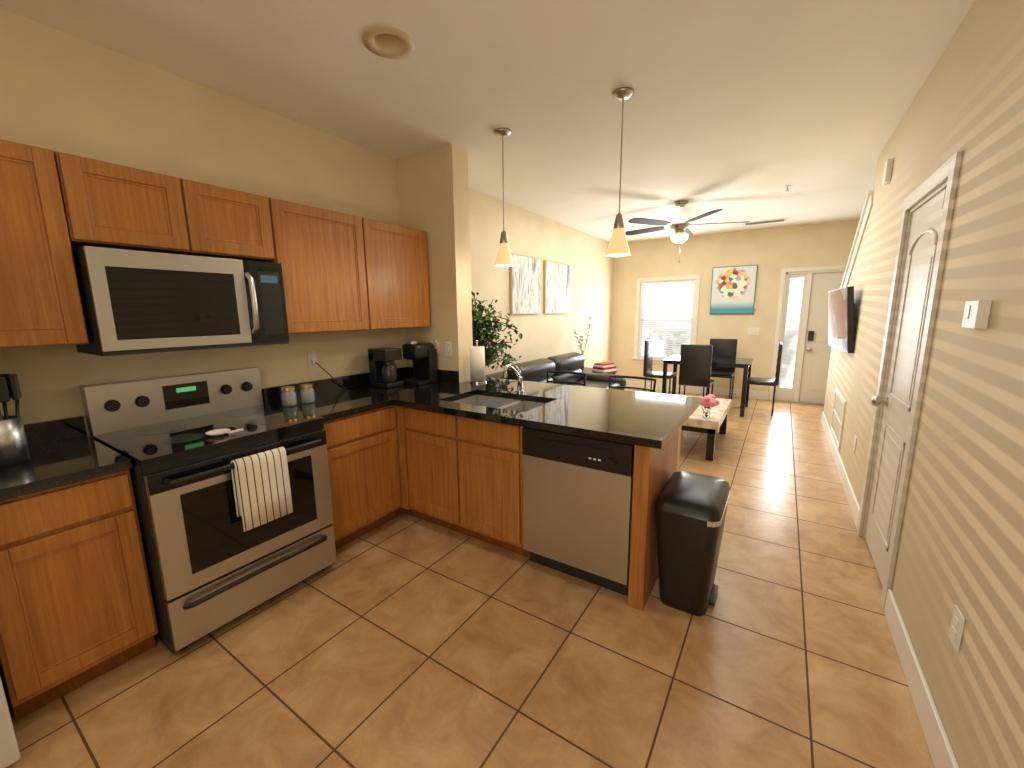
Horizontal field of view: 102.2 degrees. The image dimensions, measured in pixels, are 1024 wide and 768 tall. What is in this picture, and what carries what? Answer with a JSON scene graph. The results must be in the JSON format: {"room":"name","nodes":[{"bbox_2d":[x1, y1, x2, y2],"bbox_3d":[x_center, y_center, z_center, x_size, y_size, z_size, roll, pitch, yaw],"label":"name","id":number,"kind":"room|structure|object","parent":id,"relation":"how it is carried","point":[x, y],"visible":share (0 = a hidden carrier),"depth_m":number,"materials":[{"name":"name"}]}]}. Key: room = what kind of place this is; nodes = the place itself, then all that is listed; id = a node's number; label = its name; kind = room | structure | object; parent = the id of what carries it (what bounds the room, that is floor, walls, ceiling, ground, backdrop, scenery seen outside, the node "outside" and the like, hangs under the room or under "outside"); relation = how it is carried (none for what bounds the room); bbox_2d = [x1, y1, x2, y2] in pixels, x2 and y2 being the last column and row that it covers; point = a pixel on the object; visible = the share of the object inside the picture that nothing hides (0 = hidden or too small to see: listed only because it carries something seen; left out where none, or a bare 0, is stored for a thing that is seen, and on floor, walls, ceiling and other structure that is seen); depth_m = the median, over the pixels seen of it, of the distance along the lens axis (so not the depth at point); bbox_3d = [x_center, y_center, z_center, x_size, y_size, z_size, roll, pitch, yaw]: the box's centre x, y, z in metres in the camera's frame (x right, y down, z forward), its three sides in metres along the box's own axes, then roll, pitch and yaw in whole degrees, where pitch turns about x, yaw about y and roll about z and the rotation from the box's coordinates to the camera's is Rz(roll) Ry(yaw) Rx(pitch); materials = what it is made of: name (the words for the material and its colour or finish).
{"room":"kitchen","nodes":[
{"label":"kitchen","id":0,"kind":"room"},
{"bbox_2d":[0,8,613,436],"bbox_3d":[-0.616,-0.632,4.331,0.150,2.750,9.568,6,12,33],"label":"wall","id":1,"kind":"structure","parent":0,"point":[62,92],"depth_m":2.44,"materials":[{"name":"paint"}]},
{"bbox_2d":[0,139,88,347],"bbox_3d":[-2.072,-0.533,1.617,0.337,0.773,0.437,6,12,33],"label":"upper cabinet","id":2,"kind":"object","parent":1,"relation":"attached to","point":[41,304],"depth_m":1.63,"materials":[{"name":"brown wood"}]},
{"bbox_2d":[60,152,211,256],"bbox_3d":[-1.824,-0.812,1.960,0.337,0.345,0.478,6,12,33],"label":"upper cabinet","id":3,"kind":"object","parent":1,"relation":"attached to","point":[115,206],"depth_m":1.86,"materials":[{"name":"brown wood"}]},
{"bbox_2d":[72,246,288,355],"bbox_3d":[-1.667,-0.414,2.140,0.475,0.450,0.796,6,12,33],"label":"over-the-range microwave","id":4,"kind":"object","parent":3,"relation":"attached to","point":[137,302],"visible":0.98,"depth_m":1.94,"materials":[{"name":"silver metal"}]},
{"bbox_2d":[200,182,279,262],"bbox_3d":[-1.635,-0.864,2.246,0.337,0.345,0.478,6,12,33],"label":"upper cabinet","id":5,"kind":"object","parent":1,"relation":"attached to","point":[241,225],"depth_m":2.22,"materials":[{"name":"brown wood"}]},
{"bbox_2d":[272,198,379,333],"bbox_3d":[-1.315,-0.741,2.766,0.337,0.773,0.686,6,12,33],"label":"upper cabinet","id":6,"kind":"object","parent":1,"relation":"attached to","point":[343,272],"depth_m":2.66,"materials":[{"name":"brown wood"}]},
{"bbox_2d":[307,350,362,387],"bbox_3d":[-1.319,-0.107,3.108,0.073,0.311,0.396,6,12,33],"label":"cord","id":7,"kind":"object","parent":1,"relation":"attached to","point":[312,359],"visible":0.96,"depth_m":2.97,"materials":[{"name":"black plastic"}]},
{"bbox_2d":[372,220,429,328],"bbox_3d":[-1.013,-0.823,3.223,0.337,0.773,0.687,6,12,33],"label":"upper cabinet","id":8,"kind":"object","parent":1,"relation":"attached to","point":[402,280],"depth_m":3.18,"materials":[{"name":"brown wood"}]},
{"bbox_2d":[509,253,540,313],"bbox_3d":[0.180,-1.265,5.298,0.036,0.720,0.720,6,12,33],"label":"painting","id":9,"kind":"object","parent":1,"relation":"attached to","point":[525,282],"visible":0.96,"depth_m":5.25,"materials":[{"name":"beige"}]},
{"bbox_2d":[543,260,570,313],"bbox_3d":[0.670,-1.400,6.041,0.036,0.720,0.820,6,12,33],"label":"painting","id":10,"kind":"object","parent":1,"relation":"attached to","point":[556,287],"visible":1,"depth_m":5.97,"materials":[{"name":"beige"}]},
{"bbox_2d":[396,143,472,382],"bbox_3d":[-0.646,-0.503,3.593,0.615,2.750,0.189,6,12,33],"label":"wall","id":11,"kind":"structure","parent":0,"point":[433,192],"depth_m":3.35,"materials":[{"name":"paint"}]},
{"bbox_2d":[431,340,438,352],"bbox_3d":[-0.648,-0.316,3.485,0.068,0.118,0.044,6,12,33],"label":"power outlet","id":12,"kind":"object","parent":11,"relation":"attached to","point":[436,345],"visible":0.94,"depth_m":3.49,"materials":[{"name":"white plastic"}]},
{"bbox_2d":[444,342,451,356],"bbox_3d":[-0.534,-0.289,3.435,0.070,0.120,0.010,6,12,33],"label":"light switch","id":13,"kind":"object","parent":11,"relation":"attached to","point":[448,349],"visible":1,"depth_m":3.43,"materials":[{"name":"white plastic"}]},
{"bbox_2d":[4,388,934,767],"bbox_3d":[1.380,0.972,3.305,4.875,0.100,9.568,6,12,33],"label":"floor","id":14,"kind":"structure","parent":0,"point":[406,640],"depth_m":1.76,"materials":[{"name":"tile"}]},
{"bbox_2d":[0,677,20,767],"bbox_3d":[-2.217,0.467,1.064,0.825,1.740,0.922,6,12,33],"label":"refrigerator","id":15,"kind":"object","parent":14,"relation":"on","point":[9,752],"visible":1,"depth_m":1.35,"materials":[{"name":"white metal"}]},
{"bbox_2d":[0,470,157,720],"bbox_3d":[-1.936,0.781,1.763,0.632,0.874,0.420,6,12,33],"label":"base cabinet","id":16,"kind":"object","parent":14,"relation":"on","point":[77,610],"depth_m":1.58,"materials":[{"name":"brown wood"}]},
{"bbox_2d":[0,416,132,500],"bbox_3d":[-1.935,0.281,1.673,0.647,0.140,0.425,6,12,33],"label":"countertop","id":17,"kind":"structure","parent":16,"relation":"on","point":[64,451],"depth_m":1.67,"materials":[{"name":"black stone"}]},
{"bbox_2d":[0,374,30,466],"bbox_3d":[-2.026,0.142,1.628,0.142,0.350,0.147,6,12,33],"label":"utensil holder","id":18,"kind":"object","parent":17,"relation":"on","point":[14,448],"visible":1,"depth_m":1.63,"materials":[{"name":"silver metal"}]},
{"bbox_2d":[80,367,336,653],"bbox_3d":[-1.525,0.556,2.197,0.813,1.160,0.792,6,12,33],"label":"range","id":19,"kind":"object","parent":14,"relation":"on","point":[229,474],"visible":1,"depth_m":1.99,"materials":[{"name":"silver metal"}]},
{"bbox_2d":[230,446,293,532],"bbox_3d":[-1.199,0.497,1.990,0.054,0.342,0.230,6,12,33],"label":"dish towel","id":20,"kind":"object","parent":19,"relation":"hanging from","point":[260,490],"depth_m":1.96,"materials":[{"name":"white fabric"}]},
{"bbox_2d":[323,405,411,548],"bbox_3d":[-1.190,0.585,2.844,0.687,0.874,0.615,6,12,33],"label":"base cabinet","id":21,"kind":"object","parent":14,"relation":"on","point":[369,454],"depth_m":2.71,"materials":[{"name":"brown wood"}]},
{"bbox_2d":[261,376,395,421],"bbox_3d":[-1.234,0.089,2.735,0.647,0.140,0.539,6,12,33],"label":"countertop","id":22,"kind":"structure","parent":21,"relation":"on","point":[333,401],"depth_m":2.79,"materials":[{"name":"black stone"}]},
{"bbox_2d":[281,386,296,406],"bbox_3d":[-1.421,0.078,2.630,0.086,0.119,0.086,6,12,33],"label":"glass jar","id":23,"kind":"object","parent":22,"relation":"on","point":[288,397],"visible":1,"depth_m":2.60,"materials":[{"name":"grey"}]},
{"bbox_2d":[300,384,314,403],"bbox_3d":[-1.346,0.062,2.717,0.086,0.119,0.086,6,12,33],"label":"glass jar","id":24,"kind":"object","parent":22,"relation":"on","point":[307,394],"visible":1,"depth_m":2.69,"materials":[{"name":"grey"}]},
{"bbox_2d":[408,408,471,519],"bbox_3d":[-0.846,0.491,3.366,0.687,0.874,0.690,6,12,33],"label":"base cabinet","id":25,"kind":"object","parent":14,"relation":"on","point":[440,443],"depth_m":2.72,"materials":[{"name":"brown wood"}]},
{"bbox_2d":[348,366,475,397],"bbox_3d":[-0.767,0.005,3.193,0.924,0.140,0.390,6,12,33],"label":"countertop","id":26,"kind":"structure","parent":25,"relation":"on","point":[448,385],"depth_m":3.27,"materials":[{"name":"black stone"}]},
{"bbox_2d":[368,347,402,388],"bbox_3d":[-1.003,-0.132,3.285,0.200,0.300,0.170,6,12,33],"label":"coffee maker","id":27,"kind":"object","parent":26,"relation":"on","point":[383,370],"visible":1,"depth_m":3.23,"materials":[{"name":"black plastic"}]},
{"bbox_2d":[392,390,675,448],"bbox_3d":[-0.302,0.161,2.559,2.412,0.040,0.152,6,12,33],"label":"countertop","id":28,"kind":"structure","parent":25,"relation":"on","point":[634,433],"depth_m":2.22,"materials":[{"name":"black stone"}]},
{"bbox_2d":[412,367,701,417],"bbox_3d":[0.110,-0.002,3.175,2.412,0.140,0.538,6,12,33],"label":"countertop","id":29,"kind":"structure","parent":25,"relation":"on","point":[495,387],"depth_m":2.91,"materials":[{"name":"black stone"}]},
{"bbox_2d":[402,341,437,385],"bbox_3d":[-0.770,-0.183,3.419,0.200,0.350,0.220,6,12,33],"label":"coffee brewer","id":30,"kind":"object","parent":29,"relation":"on","point":[422,356],"visible":1,"depth_m":3.39,"materials":[{"name":"black plastic"}]},
{"bbox_2d":[469,340,486,382],"bbox_3d":[-0.287,-0.190,3.426,0.150,0.352,0.150,6,12,33],"label":"paper towel holder","id":31,"kind":"object","parent":29,"relation":"on","point":[477,363],"visible":1,"depth_m":3.38,"materials":[{"name":"white paper"}]},
{"bbox_2d":[503,364,523,392],"bbox_3d":[0.009,-0.037,2.909,0.056,0.221,0.233,6,12,33],"label":"kitchen faucet","id":32,"kind":"object","parent":29,"relation":"on","point":[519,382],"visible":1,"depth_m":2.96,"materials":[{"name":"silver metal"}]},
{"bbox_2d":[531,398,687,431],"bbox_3d":[0.529,0.185,2.371,0.812,0.040,0.390,6,12,33],"label":"countertop","id":33,"kind":"structure","parent":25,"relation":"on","point":[674,418],"depth_m":2.38,"materials":[{"name":"black stone"}]},
{"bbox_2d":[452,395,545,411],"bbox_3d":[-0.095,0.238,2.789,0.704,0.194,0.454,6,12,33],"label":"sink","id":34,"kind":"object","parent":33,"relation":"in","point":[504,403],"visible":0.08,"depth_m":3.01,"materials":[{"name":"silver metal"}]},
{"bbox_2d":[471,291,522,370],"bbox_3d":[-0.178,-0.051,4.038,0.886,1.696,0.740,6,12,33],"label":"ficus tree","id":35,"kind":"object","parent":14,"relation":"on","point":[479,324],"visible":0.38,"depth_m":3.83,"materials":[{"name":"green plant"}]},
{"bbox_2d":[485,352,625,389],"bbox_3d":[0.597,0.133,5.204,1.015,0.918,2.300,6,12,33],"label":"sofa","id":36,"kind":"object","parent":14,"relation":"on","point":[536,370],"visible":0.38,"depth_m":5.31,"materials":[{"name":"black leather"}]},
{"bbox_2d":[546,371,586,386],"bbox_3d":[0.395,0.386,3.689,0.464,0.947,0.488,6,12,33],"label":"bar stool","id":37,"kind":"object","parent":14,"relation":"on","point":[568,372],"visible":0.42,"depth_m":3.80,"materials":[{"name":"black metal"}]},
{"bbox_2d":[522,427,634,595],"bbox_3d":[0.479,0.646,2.448,0.620,0.855,0.630,6,12,33],"label":"dishwasher","id":38,"kind":"object","parent":14,"relation":"on","point":[577,502],"visible":0.79,"depth_m":2.19,"materials":[{"name":"silver metal"}]},
{"bbox_2d":[582,367,616,373],"bbox_3d":[1.284,0.060,6.627,0.605,0.560,0.600,6,12,33],"label":"side table","id":39,"kind":"object","parent":14,"relation":"on","point":[587,369],"visible":0.12,"depth_m":6.47,"materials":[{"name":"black wood"}]},
{"bbox_2d":[573,316,592,370],"bbox_3d":[1.079,-0.624,6.444,0.280,0.852,0.296,6,12,33],"label":"orchid plant","id":40,"kind":"object","parent":39,"relation":"on","point":[580,345],"visible":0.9,"depth_m":6.40,"materials":[{"name":"white plant"}]},
{"bbox_2d":[592,362,616,372],"bbox_3d":[1.456,-0.268,6.497,0.320,0.125,0.240,-8,13,-38],"label":"books","id":41,"kind":"object","parent":39,"relation":"on","point":[603,367],"visible":1,"depth_m":6.42,"materials":[{"name":"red paper"}]},
{"bbox_2d":[609,375,655,392],"bbox_3d":[0.904,0.435,3.374,0.464,0.947,0.488,6,12,33],"label":"bar stool","id":42,"kind":"object","parent":14,"relation":"on","point":[635,377],"visible":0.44,"depth_m":3.49,"materials":[{"name":"black metal"}]},
{"bbox_2d":[643,339,676,394],"bbox_3d":[2.411,-0.202,6.721,0.440,1.020,0.420,6,12,33],"label":"dining chair","id":43,"kind":"object","parent":14,"relation":"on","point":[648,360],"visible":0.75,"depth_m":6.68,"materials":[{"name":"black leather"}]},
{"bbox_2d":[655,471,729,615],"bbox_3d":[0.945,0.815,2.178,0.296,0.605,0.490,6,12,33],"label":"trash can","id":44,"kind":"object","parent":14,"relation":"on","point":[690,511],"visible":1,"depth_m":2.01,"materials":[{"name":"black plastic"}]},
{"bbox_2d":[678,344,713,394],"bbox_3d":[2.673,-0.075,5.977,0.420,1.020,0.440,6,12,33],"label":"dining chair","id":45,"kind":"object","parent":14,"relation":"on","point":[695,364],"visible":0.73,"depth_m":5.76,"materials":[{"name":"black leather"}]},
{"bbox_2d":[678,394,731,460],"bbox_3d":[2.079,0.457,4.708,0.620,0.420,1.200,6,12,33],"label":"coffee table","id":46,"kind":"object","parent":14,"relation":"on","point":[696,421],"visible":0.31,"depth_m":4.17,"materials":[{"name":"beige stone"}]},
{"bbox_2d":[701,394,718,417],"bbox_3d":[1.993,0.222,4.164,0.169,0.229,0.193,6,12,33],"label":"flower vase","id":47,"kind":"object","parent":46,"relation":"on","point":[708,401],"visible":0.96,"depth_m":4.12,"materials":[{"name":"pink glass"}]},
{"bbox_2d":[662,355,753,416],"bbox_3d":[2.995,-0.010,6.370,1.170,0.750,0.820,6,12,33],"label":"dining table","id":48,"kind":"object","parent":14,"relation":"on","point":[744,363],"visible":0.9,"depth_m":6.18,"materials":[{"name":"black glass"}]},
{"bbox_2d":[703,338,737,398],"bbox_3d":[3.385,-0.214,6.731,0.420,1.020,0.440,6,12,33],"label":"dining chair","id":49,"kind":"object","parent":14,"relation":"on","point":[724,347],"visible":0.52,"depth_m":6.79,"materials":[{"name":"black leather"}]},
{"bbox_2d":[747,342,782,415],"bbox_3d":[3.626,-0.091,6.012,0.440,1.020,0.420,6,12,33],"label":"dining chair","id":50,"kind":"object","parent":14,"relation":"on","point":[763,381],"visible":0.81,"depth_m":5.80,"materials":[{"name":"black leather"}]},
{"bbox_2d":[0,0,974,242],"bbox_3d":[1.350,-1.885,2.808,4.875,0.200,9.568,6,12,33],"label":"ceiling","id":51,"kind":"structure","parent":0,"point":[744,111],"depth_m":2.31,"materials":[{"name":"paint"}]},
{"bbox_2d":[362,26,414,58],"bbox_3d":[-0.582,-1.660,1.945,0.240,0.108,0.240,6,12,33],"label":"recessed light","id":52,"kind":"object","parent":51,"relation":"in","point":[388,42],"visible":0.79,"depth_m":1.99,"materials":[{"name":"beige"}]},
{"bbox_2d":[494,128,514,266],"bbox_3d":[-0.062,-1.335,3.006,0.156,0.920,0.156,6,12,33],"label":"pendant light","id":53,"kind":"object","parent":51,"relation":"hanging from","point":[504,258],"visible":1,"depth_m":3.02,"materials":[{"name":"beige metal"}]},
{"bbox_2d":[606,87,633,256],"bbox_3d":[0.657,-1.255,2.499,0.156,0.920,0.156,6,12,33],"label":"pendant light","id":54,"kind":"object","parent":51,"relation":"hanging from","point":[618,246],"visible":1,"depth_m":2.52,"materials":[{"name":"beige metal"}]},
{"bbox_2d":[625,200,749,262],"bbox_3d":[2.019,-1.815,4.992,1.444,0.700,1.415,6,12,33],"label":"ceiling fan","id":55,"kind":"object","parent":51,"relation":"hanging from","point":[680,225],"visible":1,"depth_m":4.86,"materials":[{"name":"silver metal"}]},
{"bbox_2d":[743,218,786,224],"bbox_3d":[3.668,-2.355,5.999,0.540,0.016,0.160,6,12,33],"label":"ceiling vent","id":56,"kind":"object","parent":51,"relation":"in","point":[765,221],"visible":1,"depth_m":5.95,"materials":[{"name":"white metal"}]},
{"bbox_2d":[611,219,859,399],"bbox_3d":[3.929,-1.135,6.947,4.875,2.750,0.150,6,12,33],"label":"wall","id":57,"kind":"structure","parent":0,"point":[771,253],"depth_m":6.96,"materials":[{"name":"paint"}]},
{"bbox_2d":[632,275,699,364],"bbox_3d":[2.830,-1.158,7.614,1.140,1.590,0.180,6,12,33],"label":"window","id":58,"kind":"structure","parent":57,"relation":"in","point":[638,323],"depth_m":7.67,"materials":[{"name":"white wood"}]},
{"bbox_2d":[639,280,694,358],"bbox_3d":[2.838,-1.169,7.625,0.920,1.402,0.050,6,12,33],"label":"window blinds","id":59,"kind":"object","parent":58,"relation":"attached to","point":[665,284],"visible":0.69,"depth_m":7.60,"materials":[{"name":"white plastic"}]},
{"bbox_2d":[626,381,768,399],"bbox_3d":[3.135,0.088,7.592,2.694,0.135,0.016,6,12,33],"label":"baseboard","id":60,"kind":"structure","parent":57,"relation":"attached to","point":[760,395],"depth_m":7.42,"materials":[{"name":"white"}]},
{"bbox_2d":[710,265,757,313],"bbox_3d":[3.695,-1.567,6.908,0.660,0.780,0.036,6,12,33],"label":"framed picture","id":61,"kind":"object","parent":57,"relation":"attached to","point":[733,289],"visible":1,"depth_m":6.89,"materials":[{"name":"multicoloured paper"}]},
{"bbox_2d":[747,328,759,334],"bbox_3d":[4.003,-0.870,6.848,0.180,0.120,0.011,6,12,33],"label":"switch plate","id":62,"kind":"object","parent":57,"relation":"attached to","point":[753,331],"visible":1,"depth_m":6.84,"materials":[{"name":"white plastic"}]},
{"bbox_2d":[780,278,803,385],"bbox_3d":[4.474,-0.806,6.611,0.171,1.707,0.022,6,12,33],"label":"blinds","id":63,"kind":"object","parent":57,"relation":"attached to","point":[798,293],"visible":1,"depth_m":6.59,"materials":[{"name":"white plastic"}]},
{"bbox_2d":[769,265,846,404],"bbox_3d":[4.883,-0.723,6.356,1.410,2.120,0.150,6,12,33],"label":"door","id":64,"kind":"structure","parent":57,"relation":"attached to","point":[812,362],"depth_m":6.48,"materials":[{"name":"white wood"}]},
{"bbox_2d":[824,0,1023,767],"bbox_3d":[2.024,-0.245,1.952,0.140,2.750,8.100,6,12,33],"label":"wall","id":65,"kind":"structure","parent":0,"point":[961,543],"depth_m":1.46,"materials":[{"name":"paint"}]},
{"bbox_2d":[830,387,845,450],"bbox_3d":[3.330,0.335,4.225,0.015,0.480,0.840,6,12,33],"label":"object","id":66,"kind":"structure","parent":65,"relation":"attached to","point":[838,415],"depth_m":4.16,"materials":[{"name":"white"}]},
{"bbox_2d":[821,411,859,528],"bbox_3d":[3.266,0.681,4.181,0.015,0.135,3.345,6,12,33],"label":"baseboard","id":67,"kind":"structure","parent":65,"relation":"attached to","point":[854,506],"depth_m":3.54,"materials":[{"name":"white wood"}]},
{"bbox_2d":[828,286,854,352],"bbox_3d":[3.260,-0.640,4.074,0.150,0.591,0.950,5,11,28],"label":"wall-mounted tv","id":68,"kind":"object","parent":65,"relation":"attached to","point":[841,304],"visible":1,"depth_m":3.89,"materials":[{"name":"black plastic"}]},
{"bbox_2d":[853,436,856,452],"bbox_3d":[2.689,0.472,3.240,0.006,0.120,0.075,6,12,33],"label":"electrical outlet","id":69,"kind":"object","parent":65,"relation":"attached to","point":[855,441],"visible":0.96,"depth_m":3.22,"materials":[{"name":"white plastic"}]},
{"bbox_2d":[840,190,873,287],"bbox_3d":[3.683,-1.183,4.413,0.185,1.279,2.018,6,12,33],"label":"trim","id":70,"kind":"structure","parent":65,"relation":"attached to","point":[866,211],"depth_m":3.96,"materials":[{"name":"white wood"}]},
{"bbox_2d":[882,158,893,184],"bbox_3d":[2.701,-1.526,2.970,0.034,0.150,0.100,6,12,33],"label":"fire alarm","id":71,"kind":"object","parent":65,"relation":"attached to","point":[888,167],"visible":1,"depth_m":2.94,"materials":[{"name":"white plastic"}]},
{"bbox_2d":[857,151,962,611],"bbox_3d":[2.125,0.026,2.226,0.180,2.120,0.910,6,12,33],"label":"door","id":72,"kind":"structure","parent":65,"relation":"attached to","point":[924,246],"depth_m":2.19,"materials":[{"name":"white wood"}]},
{"bbox_2d":[884,589,958,767],"bbox_3d":[0.808,1.355,0.455,0.015,0.135,3.825,6,12,33],"label":"baseboard","id":73,"kind":"structure","parent":65,"relation":"attached to","point":[938,744],"depth_m":1.53,"materials":[{"name":"white wood"}]},
{"bbox_2d":[949,605,964,651],"bbox_3d":[1.433,0.787,1.333,0.009,0.120,0.075,6,12,33],"label":"electrical outlet","id":74,"kind":"object","parent":65,"relation":"attached to","point":[956,627],"visible":1,"depth_m":1.32,"materials":[{"name":"white plastic"}]},
{"bbox_2d":[961,300,991,328],"bbox_3d":[1.559,-0.234,1.389,0.031,0.090,0.120,6,12,33],"label":"thermostat","id":75,"kind":"object","parent":65,"relation":"attached to","point":[976,314],"visible":1,"depth_m":1.35,"materials":[{"name":"white plastic"}]},
{"label":"outside","id":76,"kind":"structure","parent":0,"visible":0},
{"bbox_2d":[642,283,692,356],"bbox_3d":[2.906,-1.194,7.727,1.560,2.020,0.001,6,12,33],"label":"window","id":77,"kind":"structure","parent":76,"point":[667,321],"depth_m":7.73,"materials":[{"name":"glass"}]},
{"bbox_2d":[780,278,803,387],"bbox_3d":[4.464,-0.859,6.760,0.530,2.260,0.001,6,12,33],"label":"window","id":78,"kind":"structure","parent":76,"point":[787,382],"depth_m":6.73,"materials":[{"name":"glass"}]}
]}

